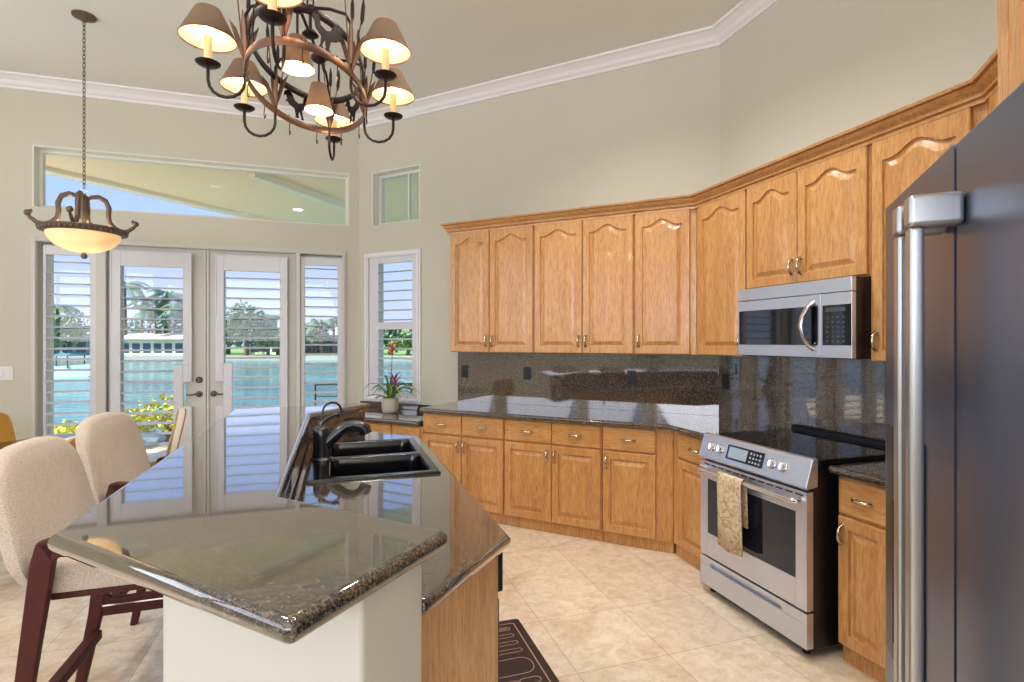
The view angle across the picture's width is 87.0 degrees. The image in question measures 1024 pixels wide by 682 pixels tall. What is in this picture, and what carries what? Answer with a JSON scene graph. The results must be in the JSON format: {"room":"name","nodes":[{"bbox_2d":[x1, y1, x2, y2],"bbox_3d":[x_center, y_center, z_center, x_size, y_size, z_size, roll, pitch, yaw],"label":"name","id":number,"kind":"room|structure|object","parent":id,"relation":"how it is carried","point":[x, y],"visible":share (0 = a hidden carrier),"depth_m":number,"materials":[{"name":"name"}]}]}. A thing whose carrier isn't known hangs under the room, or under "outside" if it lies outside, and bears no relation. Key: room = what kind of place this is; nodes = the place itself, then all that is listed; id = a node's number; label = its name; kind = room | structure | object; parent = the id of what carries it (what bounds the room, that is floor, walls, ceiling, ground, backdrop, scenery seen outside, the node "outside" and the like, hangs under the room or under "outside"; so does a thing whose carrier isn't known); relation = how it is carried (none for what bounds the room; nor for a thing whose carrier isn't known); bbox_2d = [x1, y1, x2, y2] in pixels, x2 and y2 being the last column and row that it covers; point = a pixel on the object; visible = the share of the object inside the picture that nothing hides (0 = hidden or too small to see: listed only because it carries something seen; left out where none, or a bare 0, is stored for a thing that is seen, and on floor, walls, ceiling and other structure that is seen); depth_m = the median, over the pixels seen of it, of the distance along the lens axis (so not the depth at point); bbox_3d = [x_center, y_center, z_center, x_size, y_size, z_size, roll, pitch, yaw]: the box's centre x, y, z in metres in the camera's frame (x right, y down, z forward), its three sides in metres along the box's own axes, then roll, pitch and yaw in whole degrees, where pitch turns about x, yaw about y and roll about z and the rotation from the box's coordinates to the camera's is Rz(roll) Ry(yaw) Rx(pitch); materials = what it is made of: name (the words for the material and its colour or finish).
{"room":"kitchen","nodes":[
{"label":"kitchen","id":0,"kind":"room"},
{"bbox_2d":[110,249,191,461],"bbox_3d":[-3.454,0.185,5.188,0.672,2.090,0.086,0,0,-18],"label":"plantation shutter","id":1,"kind":"object","parent":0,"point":[118,258],"visible":0.73,"depth_m":5.17,"materials":[{"name":"white paint"}]},
{"bbox_2d":[0,87,358,441],"bbox_3d":[-3.515,-0.450,5.286,4.040,3.860,0.201,0,0,-18],"label":"wall","id":2,"kind":"structure","parent":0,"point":[27,118],"depth_m":5.16,"materials":[{"name":"beige paint"}]},
{"bbox_2d":[0,367,12,379],"bbox_3d":[-4.547,0.290,4.838,0.120,0.120,0.010,0,0,-18],"label":"light switch","id":3,"kind":"object","parent":2,"relation":"attached to","point":[6,373],"visible":1,"depth_m":4.84,"materials":[{"name":"white plastic"}]},
{"bbox_2d":[0,0,741,113],"bbox_3d":[-1.547,-2.455,1.147,8.099,0.150,9.794,0,0,0],"label":"ceiling","id":4,"kind":"structure","parent":0,"point":[452,44],"depth_m":4.22,"materials":[{"name":"white paint"}]},
{"bbox_2d":[23,9,138,258],"bbox_3d":[-3.130,-1.490,3.950,0.539,1.780,0.539,0,0,13],"label":"pendant lamp","id":5,"kind":"object","parent":4,"relation":"hanging from","point":[83,237],"visible":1,"depth_m":3.86,"materials":[{"name":"brown metal"}]},
{"bbox_2d":[177,0,414,160],"bbox_3d":[-0.870,-1.659,2.330,0.973,1.442,0.974,0,0,37],"label":"chandelier","id":6,"kind":"object","parent":4,"relation":"hanging from","point":[205,28],"visible":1,"depth_m":2.17,"materials":[{"name":"brown metal"}]},
{"bbox_2d":[0,523,877,681],"bbox_3d":[-1.547,1.540,1.147,7.599,0.120,9.294,0,0,0],"label":"floor","id":7,"kind":"structure","parent":0,"point":[594,610],"depth_m":2.79,"materials":[{"name":"tile"}]},
{"bbox_2d":[0,412,16,449],"bbox_3d":[-3.823,1.018,4.034,0.571,0.926,0.469,0,0,18],"label":"dining chair","id":8,"kind":"object","parent":7,"relation":"on","point":[7,433],"visible":0.24,"depth_m":4.24,"materials":[{"name":"yellow fabric"}]},
{"bbox_2d":[0,436,162,681],"bbox_3d":[-1.396,0.913,1.958,0.647,1.134,0.556,0,0,-18],"label":"bar stool","id":9,"kind":"object","parent":7,"relation":"on","point":[45,487],"visible":0.46,"depth_m":1.75,"materials":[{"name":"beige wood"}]},
{"bbox_2d":[75,411,166,624],"bbox_3d":[-1.657,0.913,2.631,0.647,1.134,0.556,0,0,-14],"label":"bar stool","id":10,"kind":"object","parent":7,"relation":"on","point":[110,446],"visible":0.27,"depth_m":2.49,"materials":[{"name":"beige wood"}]},
{"bbox_2d":[150,408,186,466],"bbox_3d":[-2.891,1.018,4.244,0.571,0.926,0.469,0,0,-32],"label":"dining chair","id":11,"kind":"object","parent":7,"relation":"on","point":[181,413],"visible":0.3,"depth_m":4.20,"materials":[{"name":"beige fabric"}]},
{"bbox_2d":[166,409,178,455],"bbox_3d":[-2.740,0.799,4.339,0.109,0.473,0.456,0,0,-32],"label":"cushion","id":12,"kind":"object","parent":11,"relation":"on","point":[173,445],"depth_m":4.19,"materials":[{"name":"fabric"}]},
{"bbox_2d":[177,408,186,448],"bbox_3d":[-2.696,0.799,4.367,0.109,0.473,0.456,0,0,-32],"label":"cushion","id":13,"kind":"object","parent":11,"relation":"on","point":[181,412],"depth_m":4.21,"materials":[{"name":"fabric"}]},
{"bbox_2d":[163,411,497,681],"bbox_3d":[-0.660,0.967,2.232,0.861,1.027,2.648,0,0,-18],"label":"kitchen island","id":14,"kind":"object","parent":7,"relation":"on","point":[386,636],"visible":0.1,"depth_m":1.12,"materials":[{"name":"grey paint"}]},
{"bbox_2d":[47,403,447,643],"bbox_3d":[-0.883,0.431,2.121,0.811,0.042,2.880,0,0,-18],"label":"island countertop","id":15,"kind":"structure","parent":14,"relation":"on","point":[210,527],"depth_m":1.14,"materials":[{"name":"brown stone"}]},
{"bbox_2d":[310,413,371,461],"bbox_3d":[-0.822,0.456,2.598,0.284,0.213,0.106,0,0,-18],"label":"faucet","id":16,"kind":"object","parent":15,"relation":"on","point":[324,439],"visible":1,"depth_m":2.56,"materials":[{"name":"black metal"}]},
{"bbox_2d":[292,432,510,615],"bbox_3d":[-0.587,0.595,2.322,0.652,0.040,2.383,0,0,-18],"label":"island countertop","id":17,"kind":"structure","parent":14,"relation":"on","point":[441,502],"depth_m":1.85,"materials":[{"name":"brown stone"}]},
{"bbox_2d":[306,438,440,483],"bbox_3d":[-0.700,0.665,2.663,0.548,0.205,0.858,0,0,-18],"label":"sink","id":18,"kind":"object","parent":17,"relation":"in","point":[399,457],"visible":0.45,"depth_m":2.65,"materials":[{"name":"black metal"}]},
{"bbox_2d":[498,552,502,681],"bbox_3d":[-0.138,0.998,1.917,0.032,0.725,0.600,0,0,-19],"label":"dishwasher","id":19,"kind":"object","parent":14,"relation":"in","point":[500,556],"visible":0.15,"depth_m":1.63,"materials":[{"name":"black plastic"}]},
{"bbox_2d":[365,421,422,440],"bbox_3d":[-1.161,1.113,5.188,1.137,0.735,0.648,0,0,27],"label":"base cabinet","id":20,"kind":"object","parent":7,"relation":"on","point":[401,429],"visible":0.14,"depth_m":4.80,"materials":[{"name":"brown wood"}]},
{"bbox_2d":[359,407,422,425],"bbox_3d":[-1.210,0.714,5.213,1.226,0.038,0.643,0,0,27],"label":"countertop","id":21,"kind":"structure","parent":20,"relation":"on","point":[374,414],"depth_m":4.97,"materials":[{"name":"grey stone"}]},
{"bbox_2d":[363,340,417,413],"bbox_3d":[-1.156,0.344,5.234,0.484,0.703,0.577,0,0,-23],"label":"bromeliad","id":22,"kind":"object","parent":21,"relation":"on","point":[389,404],"visible":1,"depth_m":5.18,"materials":[{"name":"green plant"}]},
{"bbox_2d":[381,397,398,413],"bbox_3d":[-1.180,0.622,5.224,0.166,0.147,0.166,0,0,0],"label":"pot","id":23,"kind":"object","parent":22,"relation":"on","point":[389,405],"depth_m":5.16,"materials":[{"name":"beige ceramic"}]},
{"bbox_2d":[386,340,397,355],"bbox_3d":[-1.153,0.072,5.225,0.125,0.160,0.121,0,0,-31],"label":"flower","id":24,"kind":"object","parent":22,"relation":"on","point":[392,348],"depth_m":5.22,"materials":[{"name":"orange plant"}]},
{"bbox_2d":[388,372,401,387],"bbox_3d":[-1.113,0.373,5.175,0.134,0.167,0.130,0,0,-31],"label":"flower","id":25,"kind":"object","parent":22,"relation":"on","point":[392,378],"depth_m":5.17,"materials":[{"name":"purple plant"}]},
{"bbox_2d":[423,412,505,524],"bbox_3d":[-0.295,1.048,4.746,0.796,0.865,0.644,0,0,27],"label":"base cabinet","id":26,"kind":"object","parent":7,"relation":"on","point":[472,448],"visible":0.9,"depth_m":4.44,"materials":[{"name":"brown wood"}]},
{"bbox_2d":[419,401,782,438],"bbox_3d":[0.595,0.594,4.264,2.906,0.038,0.939,0,0,34],"label":"countertop","id":27,"kind":"structure","parent":26,"relation":"on","point":[696,426],"depth_m":4.13,"materials":[{"name":"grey stone"}]},
{"bbox_2d":[499,619,559,681],"bbox_3d":[-0.026,1.474,2.321,0.450,0.011,1.000,0,0,-18],"label":"floor mat","id":28,"kind":"object","parent":7,"relation":"on","point":[520,659],"visible":0.51,"depth_m":2.50,"materials":[{"name":"black rubber"}]},
{"bbox_2d":[505,418,603,540],"bbox_3d":[0.422,1.048,4.382,0.805,0.865,0.644,0,0,27],"label":"base cabinet","id":29,"kind":"object","parent":7,"relation":"on","point":[554,470],"visible":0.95,"depth_m":4.12,"materials":[{"name":"brown wood"}]},
{"bbox_2d":[603,425,675,553],"bbox_3d":[1.117,1.048,4.030,0.745,0.865,0.644,0,0,27],"label":"base cabinet","id":30,"kind":"object","parent":7,"relation":"on","point":[638,463],"visible":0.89,"depth_m":3.83,"materials":[{"name":"brown wood"}]},
{"bbox_2d":[674,432,703,568],"bbox_3d":[1.400,1.048,3.714,0.643,0.865,0.696,0,0,-18],"label":"base cabinet","id":31,"kind":"object","parent":7,"relation":"on","point":[687,478],"visible":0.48,"depth_m":3.56,"materials":[{"name":"brown wood"}]},
{"bbox_2d":[697,424,885,653],"bbox_3d":[1.557,1.004,2.960,0.778,0.952,0.777,0,0,-18],"label":"range","id":32,"kind":"object","parent":7,"relation":"on","point":[786,575],"visible":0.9,"depth_m":2.69,"materials":[{"name":"silver metal"}]},
{"bbox_2d":[717,471,747,556],"bbox_3d":[1.180,0.927,2.901,0.048,0.410,0.200,0,0,-18],"label":"dish towel","id":33,"kind":"object","parent":32,"relation":"hanging from","point":[732,500],"visible":0.97,"depth_m":2.88,"materials":[{"name":"beige fabric"}]},
{"bbox_2d":[713,428,885,466],"bbox_3d":[1.598,0.570,2.974,0.625,0.030,0.773,0,0,-18],"label":"cooktop","id":34,"kind":"object","parent":32,"relation":"in","point":[827,448],"depth_m":2.90,"materials":[{"name":"black glass"}]},
{"bbox_2d":[836,476,885,681],"bbox_3d":[1.855,1.048,2.321,0.643,0.865,0.554,0,0,-18],"label":"base cabinet","id":35,"kind":"object","parent":7,"relation":"on","point":[861,529],"visible":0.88,"depth_m":2.38,"materials":[{"name":"brown wood"}]},
{"bbox_2d":[828,460,885,487],"bbox_3d":[1.677,0.594,1.911,0.858,0.038,1.757,0,0,23],"label":"countertop","id":36,"kind":"structure","parent":35,"relation":"on","point":[874,473],"depth_m":2.41,"materials":[{"name":"brown stone"}]},
{"bbox_2d":[886,81,1023,681],"bbox_3d":[1.028,0.585,0.703,0.872,1.790,0.910,0,0,23],"label":"refrigerator","id":37,"kind":"object","parent":7,"relation":"on","point":[955,235],"visible":1,"depth_m":0.82,"materials":[{"name":"grey metal"}]},
{"bbox_2d":[998,0,1023,104],"bbox_3d":[1.191,0.160,0.630,0.737,2.640,0.950,0,0,23],"label":"tall cabinet","id":38,"kind":"object","parent":7,"relation":"on","point":[1010,12],"visible":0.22,"depth_m":1.14,"materials":[{"name":"brown wood"}]},
{"bbox_2d":[359,46,719,415],"bbox_3d":[0.025,-0.450,5.061,3.793,3.860,0.200,0,0,27],"label":"wall","id":39,"kind":"structure","parent":0,"point":[649,130],"depth_m":4.85,"materials":[{"name":"beige paint"}]},
{"bbox_2d":[44,243,56,433],"bbox_3d":[-4.134,0.282,5.136,0.490,2.395,0.060,0,0,-18],"label":"window","id":40,"kind":"structure","parent":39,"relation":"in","point":[50,257],"depth_m":5.05,"materials":[{"name":"white paint"}]},
{"bbox_2d":[43,245,95,436],"bbox_3d":[-4.103,0.270,5.023,0.413,2.300,0.086,0,0,-18],"label":"plantation shutter","id":41,"kind":"object","parent":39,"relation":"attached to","point":[47,249],"visible":0.55,"depth_m":5.00,"materials":[{"name":"white paint"}]},
{"bbox_2d":[109,246,206,438],"bbox_3d":[-3.428,0.282,5.234,0.823,2.375,0.102,0,0,-18],"label":"door","id":42,"kind":"structure","parent":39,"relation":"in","point":[196,390],"depth_m":5.34,"materials":[{"name":"grey paint"}]},
{"bbox_2d":[31,236,346,437],"bbox_3d":[-3.077,0.265,5.371,2.735,2.430,0.150,0,0,-18],"label":"door frame","id":43,"kind":"structure","parent":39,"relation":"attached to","point":[102,259],"depth_m":5.07,"materials":[{"name":"grey paint"}]},
{"bbox_2d":[32,145,348,225],"bbox_3d":[-3.065,-1.506,5.381,2.757,0.559,0.101,0,0,-18],"label":"window frame","id":44,"kind":"structure","parent":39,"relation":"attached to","point":[35,148],"depth_m":5.21,"materials":[{"name":"white paint"}]},
{"bbox_2d":[39,150,347,225],"bbox_3d":[-3.089,-1.506,5.457,2.757,0.559,0.061,0,0,-18],"label":"window","id":45,"kind":"structure","parent":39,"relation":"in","point":[42,153],"depth_m":5.35,"materials":[{"name":"white paint"}]},
{"bbox_2d":[207,250,295,427],"bbox_3d":[-2.642,0.282,5.492,0.822,2.375,0.102,0,0,-18],"label":"door","id":46,"kind":"structure","parent":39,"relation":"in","point":[214,388],"depth_m":5.41,"materials":[{"name":"grey paint"}]},
{"bbox_2d":[215,254,287,422],"bbox_3d":[-2.625,0.185,5.459,0.660,2.090,0.086,0,0,-18],"label":"plantation shutter","id":47,"kind":"object","parent":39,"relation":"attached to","point":[223,262],"visible":0.72,"depth_m":5.41,"materials":[{"name":"white paint"}]},
{"bbox_2d":[300,257,341,405],"bbox_3d":[-2.011,0.270,5.707,0.416,2.300,0.086,0,0,-18],"label":"plantation shutter","id":48,"kind":"object","parent":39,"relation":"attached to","point":[313,261],"visible":0.63,"depth_m":5.68,"materials":[{"name":"white paint"}]},
{"bbox_2d":[380,264,383,390],"bbox_3d":[-1.168,-0.135,5.723,0.640,1.510,0.060,0,0,27],"label":"window","id":49,"kind":"structure","parent":39,"relation":"in","point":[381,265],"depth_m":5.84,"materials":[{"name":"white paint"}]},
{"bbox_2d":[0,0,778,128],"bbox_3d":[-1.004,-2.325,3.719,8.110,0.110,3.687,0,0,35],"label":"trim","id":50,"kind":"structure","parent":39,"relation":"attached to","point":[744,12],"depth_m":4.88,"materials":[{"name":"white paint"}]},
{"bbox_2d":[369,254,415,398],"bbox_3d":[-1.228,-0.138,5.604,0.630,1.495,0.086,0,0,27],"label":"plantation shutter","id":51,"kind":"object","parent":39,"relation":"attached to","point":[375,325],"visible":0.85,"depth_m":5.64,"materials":[{"name":"white paint"}]},
{"bbox_2d":[364,249,420,403],"bbox_3d":[-1.243,-0.145,5.574,0.730,1.560,0.032,0,0,27],"label":"trim","id":52,"kind":"structure","parent":39,"relation":"attached to","point":[417,252],"depth_m":5.52,"materials":[{"name":"white paint"}]},
{"bbox_2d":[372,164,419,225],"bbox_3d":[-1.181,-1.500,5.617,0.623,0.560,0.100,0,0,27],"label":"trim","id":53,"kind":"structure","parent":39,"relation":"attached to","point":[375,175],"depth_m":5.72,"materials":[{"name":"white paint"}]},
{"bbox_2d":[360,401,432,409],"bbox_3d":[-1.069,0.666,5.491,1.225,0.056,0.022,0,0,27],"label":"backsplash","id":54,"kind":"structure","parent":39,"relation":"attached to","point":[371,403],"depth_m":5.50,"materials":[{"name":"brown stone"}]},
{"bbox_2d":[379,169,418,224],"bbox_3d":[-1.145,-1.500,5.688,0.623,0.560,0.060,0,0,27],"label":"window","id":55,"kind":"structure","parent":39,"relation":"in","point":[382,179],"depth_m":5.75,"materials":[{"name":"white paint"}]},
{"bbox_2d":[450,226,533,352],"bbox_3d":[-0.129,-0.440,4.819,0.832,1.080,0.364,0,0,27],"label":"upper cabinet","id":56,"kind":"object","parent":39,"relation":"attached to","point":[492,271],"visible":0.98,"depth_m":4.68,"materials":[{"name":"brown wood"}]},
{"bbox_2d":[440,48,997,234],"bbox_3d":[0.905,-1.008,3.351,1.323,0.092,4.570,0,0,-28],"label":"crown molding","id":57,"kind":"structure","parent":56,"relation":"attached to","point":[976,91],"depth_m":3.02,"materials":[{"name":"brown wood"}]},
{"bbox_2d":[534,215,634,353],"bbox_3d":[0.619,-0.440,4.439,0.841,1.080,0.363,0,0,27],"label":"upper cabinet","id":58,"kind":"object","parent":39,"relation":"attached to","point":[584,271],"visible":1,"depth_m":4.29,"materials":[{"name":"brown wood"}]},
{"bbox_2d":[458,352,718,415],"bbox_3d":[0.535,0.338,4.679,2.362,0.473,0.020,0,0,27],"label":"backsplash","id":59,"kind":"structure","parent":39,"relation":"attached to","point":[665,383],"depth_m":4.58,"materials":[{"name":"brown stone"}]},
{"bbox_2d":[627,370,635,384],"bbox_3d":[0.982,0.300,4.435,0.072,0.116,0.009,0,0,27],"label":"outlet","id":60,"kind":"object","parent":59,"relation":"attached to","point":[631,374],"visible":1,"depth_m":4.43,"materials":[{"name":"black plastic"}]},
{"bbox_2d":[635,209,696,354],"bbox_3d":[1.255,-0.440,4.117,0.580,1.080,0.364,0,0,27],"label":"upper cabinet","id":61,"kind":"object","parent":39,"relation":"attached to","point":[665,242],"visible":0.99,"depth_m":4.01,"materials":[{"name":"brown wood"}]},
{"bbox_2d":[720,0,997,427],"bbox_3d":[2.020,-0.450,3.188,0.200,3.860,2.250,0,0,-18],"label":"wall","id":62,"kind":"structure","parent":0,"point":[801,74],"depth_m":3.22,"materials":[{"name":"beige paint"}]},
{"bbox_2d":[697,190,762,356],"bbox_3d":[1.523,-0.440,3.786,0.363,1.080,0.638,0,0,-18],"label":"upper cabinet","id":63,"kind":"object","parent":62,"relation":"attached to","point":[721,223],"visible":0.46,"depth_m":3.65,"materials":[{"name":"brown wood"}]},
{"bbox_2d":[719,356,885,439],"bbox_3d":[1.916,0.338,3.150,0.020,0.473,2.082,0,0,-18],"label":"backsplash","id":64,"kind":"structure","parent":62,"relation":"attached to","point":[848,396],"depth_m":3.36,"materials":[{"name":"brown stone"}]},
{"bbox_2d":[747,145,870,288],"bbox_3d":[1.752,-0.650,3.087,0.363,0.660,0.829,0,0,-18],"label":"upper cabinet","id":65,"kind":"object","parent":62,"relation":"attached to","point":[811,223],"visible":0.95,"depth_m":2.96,"materials":[{"name":"brown wood"}]},
{"bbox_2d":[738,276,870,358],"bbox_3d":[1.702,-0.113,3.047,0.491,0.405,0.780,0,0,-18],"label":"microwave","id":66,"kind":"object","parent":65,"relation":"attached to","point":[827,318],"visible":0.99,"depth_m":2.84,"materials":[{"name":"silver metal"}]},
{"bbox_2d":[870,102,988,361],"bbox_3d":[1.978,-0.440,2.395,0.363,1.080,0.624,0,0,-18],"label":"upper cabinet","id":67,"kind":"object","parent":62,"relation":"attached to","point":[897,160],"visible":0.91,"depth_m":2.52,"materials":[{"name":"brown wood"}]},
{"bbox_2d":[989,89,997,112],"bbox_3d":[1.817,-0.440,1.616,0.364,1.080,1.328,0,0,23],"label":"upper cabinet","id":68,"kind":"object","parent":62,"relation":"attached to","point":[993,99],"visible":0.1,"depth_m":2.09,"materials":[{"name":"brown wood"}]},
{"label":"outside","id":69,"kind":"structure","parent":0,"visible":0},
{"bbox_2d":[54,360,411,436],"bbox_3d":[-65.000,2.140,34.600,370.000,0.001,52.800,0,0,0],"label":"water surface","id":70,"kind":"object","parent":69,"point":[142,376],"depth_m":26.57,"materials":[{"name":"blue liquid"}]},
{"bbox_2d":[54,354,89,376],"bbox_3d":[-27.256,1.485,33.000,4.400,1.350,1.500,0,0,8],"label":"boat","id":71,"kind":"object","parent":70,"relation":"on","point":[84,366],"visible":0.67,"depth_m":32.48,"materials":[{"name":"white"}]},
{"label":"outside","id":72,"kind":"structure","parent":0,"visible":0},
{"bbox_2d":[85,347,411,355],"bbox_3d":[-65.000,2.080,110.500,370.000,0.800,99.000,0,0,0],"label":"ground","id":73,"kind":"structure","parent":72,"point":[234,352],"depth_m":67.20,"materials":[{"name":"green plant"}]},
{"bbox_2d":[54,306,82,353],"bbox_3d":[-54.563,-1.414,64.117,6.105,6.226,5.596,0,0,0],"label":"tree","id":74,"kind":"object","parent":73,"relation":"on","point":[60,323],"visible":0.34,"depth_m":64.14,"materials":[{"name":"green plant"}]},
{"bbox_2d":[54,304,84,323],"bbox_3d":[-57.212,-1.454,67.721,5.719,6.284,5.756,0,0,0],"label":"palm tree","id":75,"kind":"object","parent":73,"relation":"on","point":[69,309],"visible":0.34,"depth_m":67.92,"materials":[{"name":"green plant"}]},
{"bbox_2d":[54,310,89,344],"bbox_3d":[-53.319,-1.079,66.039,6.893,5.569,6.674,0,0,0],"label":"tree","id":76,"kind":"object","parent":73,"relation":"on","point":[73,321],"visible":0.38,"depth_m":64.74,"materials":[{"name":"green plant"}]},
{"bbox_2d":[56,333,89,354],"bbox_3d":[-54.267,0.305,68.000,7.600,2.750,7.400,0,0,0],"label":"house","id":77,"kind":"structure","parent":73,"relation":"on","point":[83,343],"depth_m":64.99,"materials":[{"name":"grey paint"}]},
{"bbox_2d":[124,281,149,335],"bbox_3d":[-47.102,-2.864,65.672,5.228,9.096,5.161,0,0,-33],"label":"palm tree","id":78,"kind":"object","parent":73,"relation":"on","point":[132,291],"visible":0.44,"depth_m":65.86,"materials":[{"name":"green plant"}]},
{"bbox_2d":[126,296,159,333],"bbox_3d":[-47.688,-2.120,69.718,5.148,7.621,5.137,0,0,32],"label":"palm tree","id":79,"kind":"object","parent":73,"relation":"on","point":[151,301],"visible":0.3,"depth_m":69.83,"materials":[{"name":"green plant"}]},
{"bbox_2d":[129,305,176,334],"bbox_3d":[-43.623,-1.340,65.794,5.253,6.053,5.627,0,0,0],"label":"palm tree","id":80,"kind":"object","parent":73,"relation":"on","point":[141,314],"visible":0.77,"depth_m":65.52,"materials":[{"name":"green plant"}]},
{"bbox_2d":[124,334,182,354],"bbox_3d":[-42.311,0.380,66.500,8.800,2.600,7.400,0,0,0],"label":"house","id":81,"kind":"structure","parent":73,"relation":"on","point":[127,344],"depth_m":63.50,"materials":[{"name":"white paint"}]},
{"bbox_2d":[127,315,181,333],"bbox_3d":[-48.473,-1.038,71.983,9.676,5.504,9.305,0,0,0],"label":"tree","id":82,"kind":"object","parent":73,"relation":"on","point":[131,323],"visible":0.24,"depth_m":70.40,"materials":[{"name":"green plant"}]},
{"bbox_2d":[142,289,182,333],"bbox_3d":[-43.401,-2.378,67.880,5.632,8.123,5.421,0,0,-20],"label":"palm tree","id":83,"kind":"object","parent":73,"relation":"on","point":[165,294],"visible":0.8,"depth_m":67.71,"materials":[{"name":"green plant"}]},
{"bbox_2d":[152,322,181,333],"bbox_3d":[-43.007,-0.692,70.006,6.735,4.798,6.185,0,0,0],"label":"tree","id":84,"kind":"object","parent":73,"relation":"on","point":[161,326],"visible":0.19,"depth_m":68.65,"materials":[{"name":"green plant"}]},
{"bbox_2d":[154,303,182,333],"bbox_3d":[-40.235,-1.532,65.715,5.425,6.442,5.401,0,0,0],"label":"palm tree","id":85,"kind":"object","parent":73,"relation":"on","point":[179,314],"visible":0.46,"depth_m":65.74,"materials":[{"name":"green plant"}]},
{"bbox_2d":[226,299,272,354],"bbox_3d":[-31.031,-1.605,62.956,6.136,6.605,5.994,0,0,0],"label":"tree","id":86,"kind":"object","parent":73,"relation":"on","point":[240,312],"visible":0.78,"depth_m":62.21,"materials":[{"name":"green plant"}]},
{"bbox_2d":[242,335,279,353],"bbox_3d":[-31.111,0.405,71.000,5.200,2.550,7.400,0,0,0],"label":"house","id":87,"kind":"structure","parent":73,"relation":"on","point":[251,351],"depth_m":68.00,"materials":[{"name":"white paint"}]},
{"bbox_2d":[252,321,279,354],"bbox_3d":[-28.857,-0.387,63.965,3.552,4.169,3.672,0,0,0],"label":"tree","id":88,"kind":"object","parent":73,"relation":"on","point":[273,342],"visible":0.64,"depth_m":63.47,"materials":[{"name":"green plant"}]},
{"bbox_2d":[256,314,279,354],"bbox_3d":[-28.851,-0.856,65.737,4.254,5.097,4.471,0,0,0],"label":"palm tree","id":89,"kind":"object","parent":73,"relation":"on","point":[267,315],"visible":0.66,"depth_m":65.46,"materials":[{"name":"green plant"}]},
{"bbox_2d":[305,323,331,352],"bbox_3d":[-24.342,-0.232,65.980,4.740,3.872,4.603,0,0,0],"label":"tree","id":90,"kind":"object","parent":73,"relation":"on","point":[308,339],"visible":0.55,"depth_m":65.38,"materials":[{"name":"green plant"}]},
{"bbox_2d":[305,318,333,352],"bbox_3d":[-23.543,-0.489,64.751,4.386,4.370,4.018,0,0,0],"label":"palm tree","id":91,"kind":"object","parent":73,"relation":"on","point":[319,321],"visible":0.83,"depth_m":64.69,"materials":[{"name":"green plant"}]},
{"bbox_2d":[305,333,336,352],"bbox_3d":[-22.919,0.305,70.000,7.200,2.750,7.400,0,0,0],"label":"house","id":92,"kind":"structure","parent":73,"relation":"on","point":[309,348],"depth_m":67.01,"materials":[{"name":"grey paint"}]},
{"bbox_2d":[314,317,336,352],"bbox_3d":[-21.910,-0.614,66.013,4.601,4.591,4.716,0,0,0],"label":"palm tree","id":93,"kind":"object","parent":73,"relation":"on","point":[334,319],"visible":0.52,"depth_m":65.84,"materials":[{"name":"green plant"}]},
{"bbox_2d":[384,329,403,354],"bbox_3d":[-14.935,-0.235,65.921,6.201,3.892,5.698,0,0,0],"label":"tree","id":94,"kind":"object","parent":73,"relation":"on","point":[387,333],"visible":0.26,"depth_m":65.10,"materials":[{"name":"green plant"}]},
{"bbox_2d":[388,329,411,354],"bbox_3d":[-12.339,-0.003,63.977,4.644,3.419,4.332,0,0,0],"label":"tree","id":95,"kind":"object","parent":73,"relation":"on","point":[401,343],"visible":0.52,"depth_m":63.16,"materials":[{"name":"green plant"}]},
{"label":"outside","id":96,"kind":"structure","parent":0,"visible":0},
{"bbox_2d":[142,437,169,459],"bbox_3d":[-3.000,1.640,5.800,18.000,0.280,5.200,0,0,0],"label":"ground","id":97,"kind":"structure","parent":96,"point":[155,448],"depth_m":7.53,"materials":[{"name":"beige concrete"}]},
{"bbox_2d":[54,419,78,438],"bbox_3d":[-6.200,1.314,7.622,0.764,0.451,0.734,0,0,0],"label":"shrub","id":98,"kind":"object","parent":97,"relation":"on","point":[65,428],"visible":0.33,"depth_m":7.41,"materials":[{"name":"yellow plant"}]},
{"bbox_2d":[124,407,157,442],"bbox_3d":[-5.400,1.232,7.598,0.728,0.601,0.771,0,0,0],"label":"shrub","id":99,"kind":"object","parent":97,"relation":"on","point":[146,429],"visible":0.14,"depth_m":7.65,"materials":[{"name":"yellow plant"}]},
{"bbox_2d":[126,393,185,441],"bbox_3d":[-5.142,1.151,7.895,1.074,0.764,1.020,0,0,0],"label":"shrub","id":100,"kind":"object","parent":97,"relation":"on","point":[167,427],"visible":0.43,"depth_m":7.80,"materials":[{"name":"yellow plant"}]},
{"bbox_2d":[314,383,411,404],"bbox_3d":[-2.000,1.068,8.150,1.928,0.864,0.032,0,0,-3],"label":"railing","id":101,"kind":"object","parent":97,"relation":"on","point":[410,384],"visible":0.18,"depth_m":8.10,"materials":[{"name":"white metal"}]},
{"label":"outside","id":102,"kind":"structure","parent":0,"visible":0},
{"bbox_2d":[46,155,418,224],"bbox_3d":[-0.268,-2.030,7.739,11.492,0.180,5.686,0,0,-26],"label":"ceiling","id":103,"kind":"structure","parent":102,"point":[232,190],"depth_m":6.83,"materials":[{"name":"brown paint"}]},
{"bbox_2d":[46,166,271,219],"bbox_3d":[-4.525,-2.080,7.425,0.160,0.380,4.763,0,0,27],"label":"roof fascia","id":104,"kind":"object","parent":103,"relation":"attached to","point":[52,171],"visible":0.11,"depth_m":6.92,"materials":[{"name":"beige paint"}]},
{"bbox_2d":[247,172,344,210],"bbox_3d":[-2.525,-1.895,7.200,0.120,0.090,2.358,0,0,21],"label":"ceiling beam","id":105,"kind":"structure","parent":103,"relation":"attached to","point":[268,179],"depth_m":6.71,"materials":[{"name":"beige paint"}]},
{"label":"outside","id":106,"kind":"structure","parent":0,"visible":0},
{"bbox_2d":[54,356,411,359],"bbox_3d":[-65.000,2.090,60.800,370.000,0.780,0.400,0,0,0],"label":"seawall","id":107,"kind":"object","parent":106,"point":[125,357],"depth_m":60.59,"materials":[{"name":"grey concrete"}]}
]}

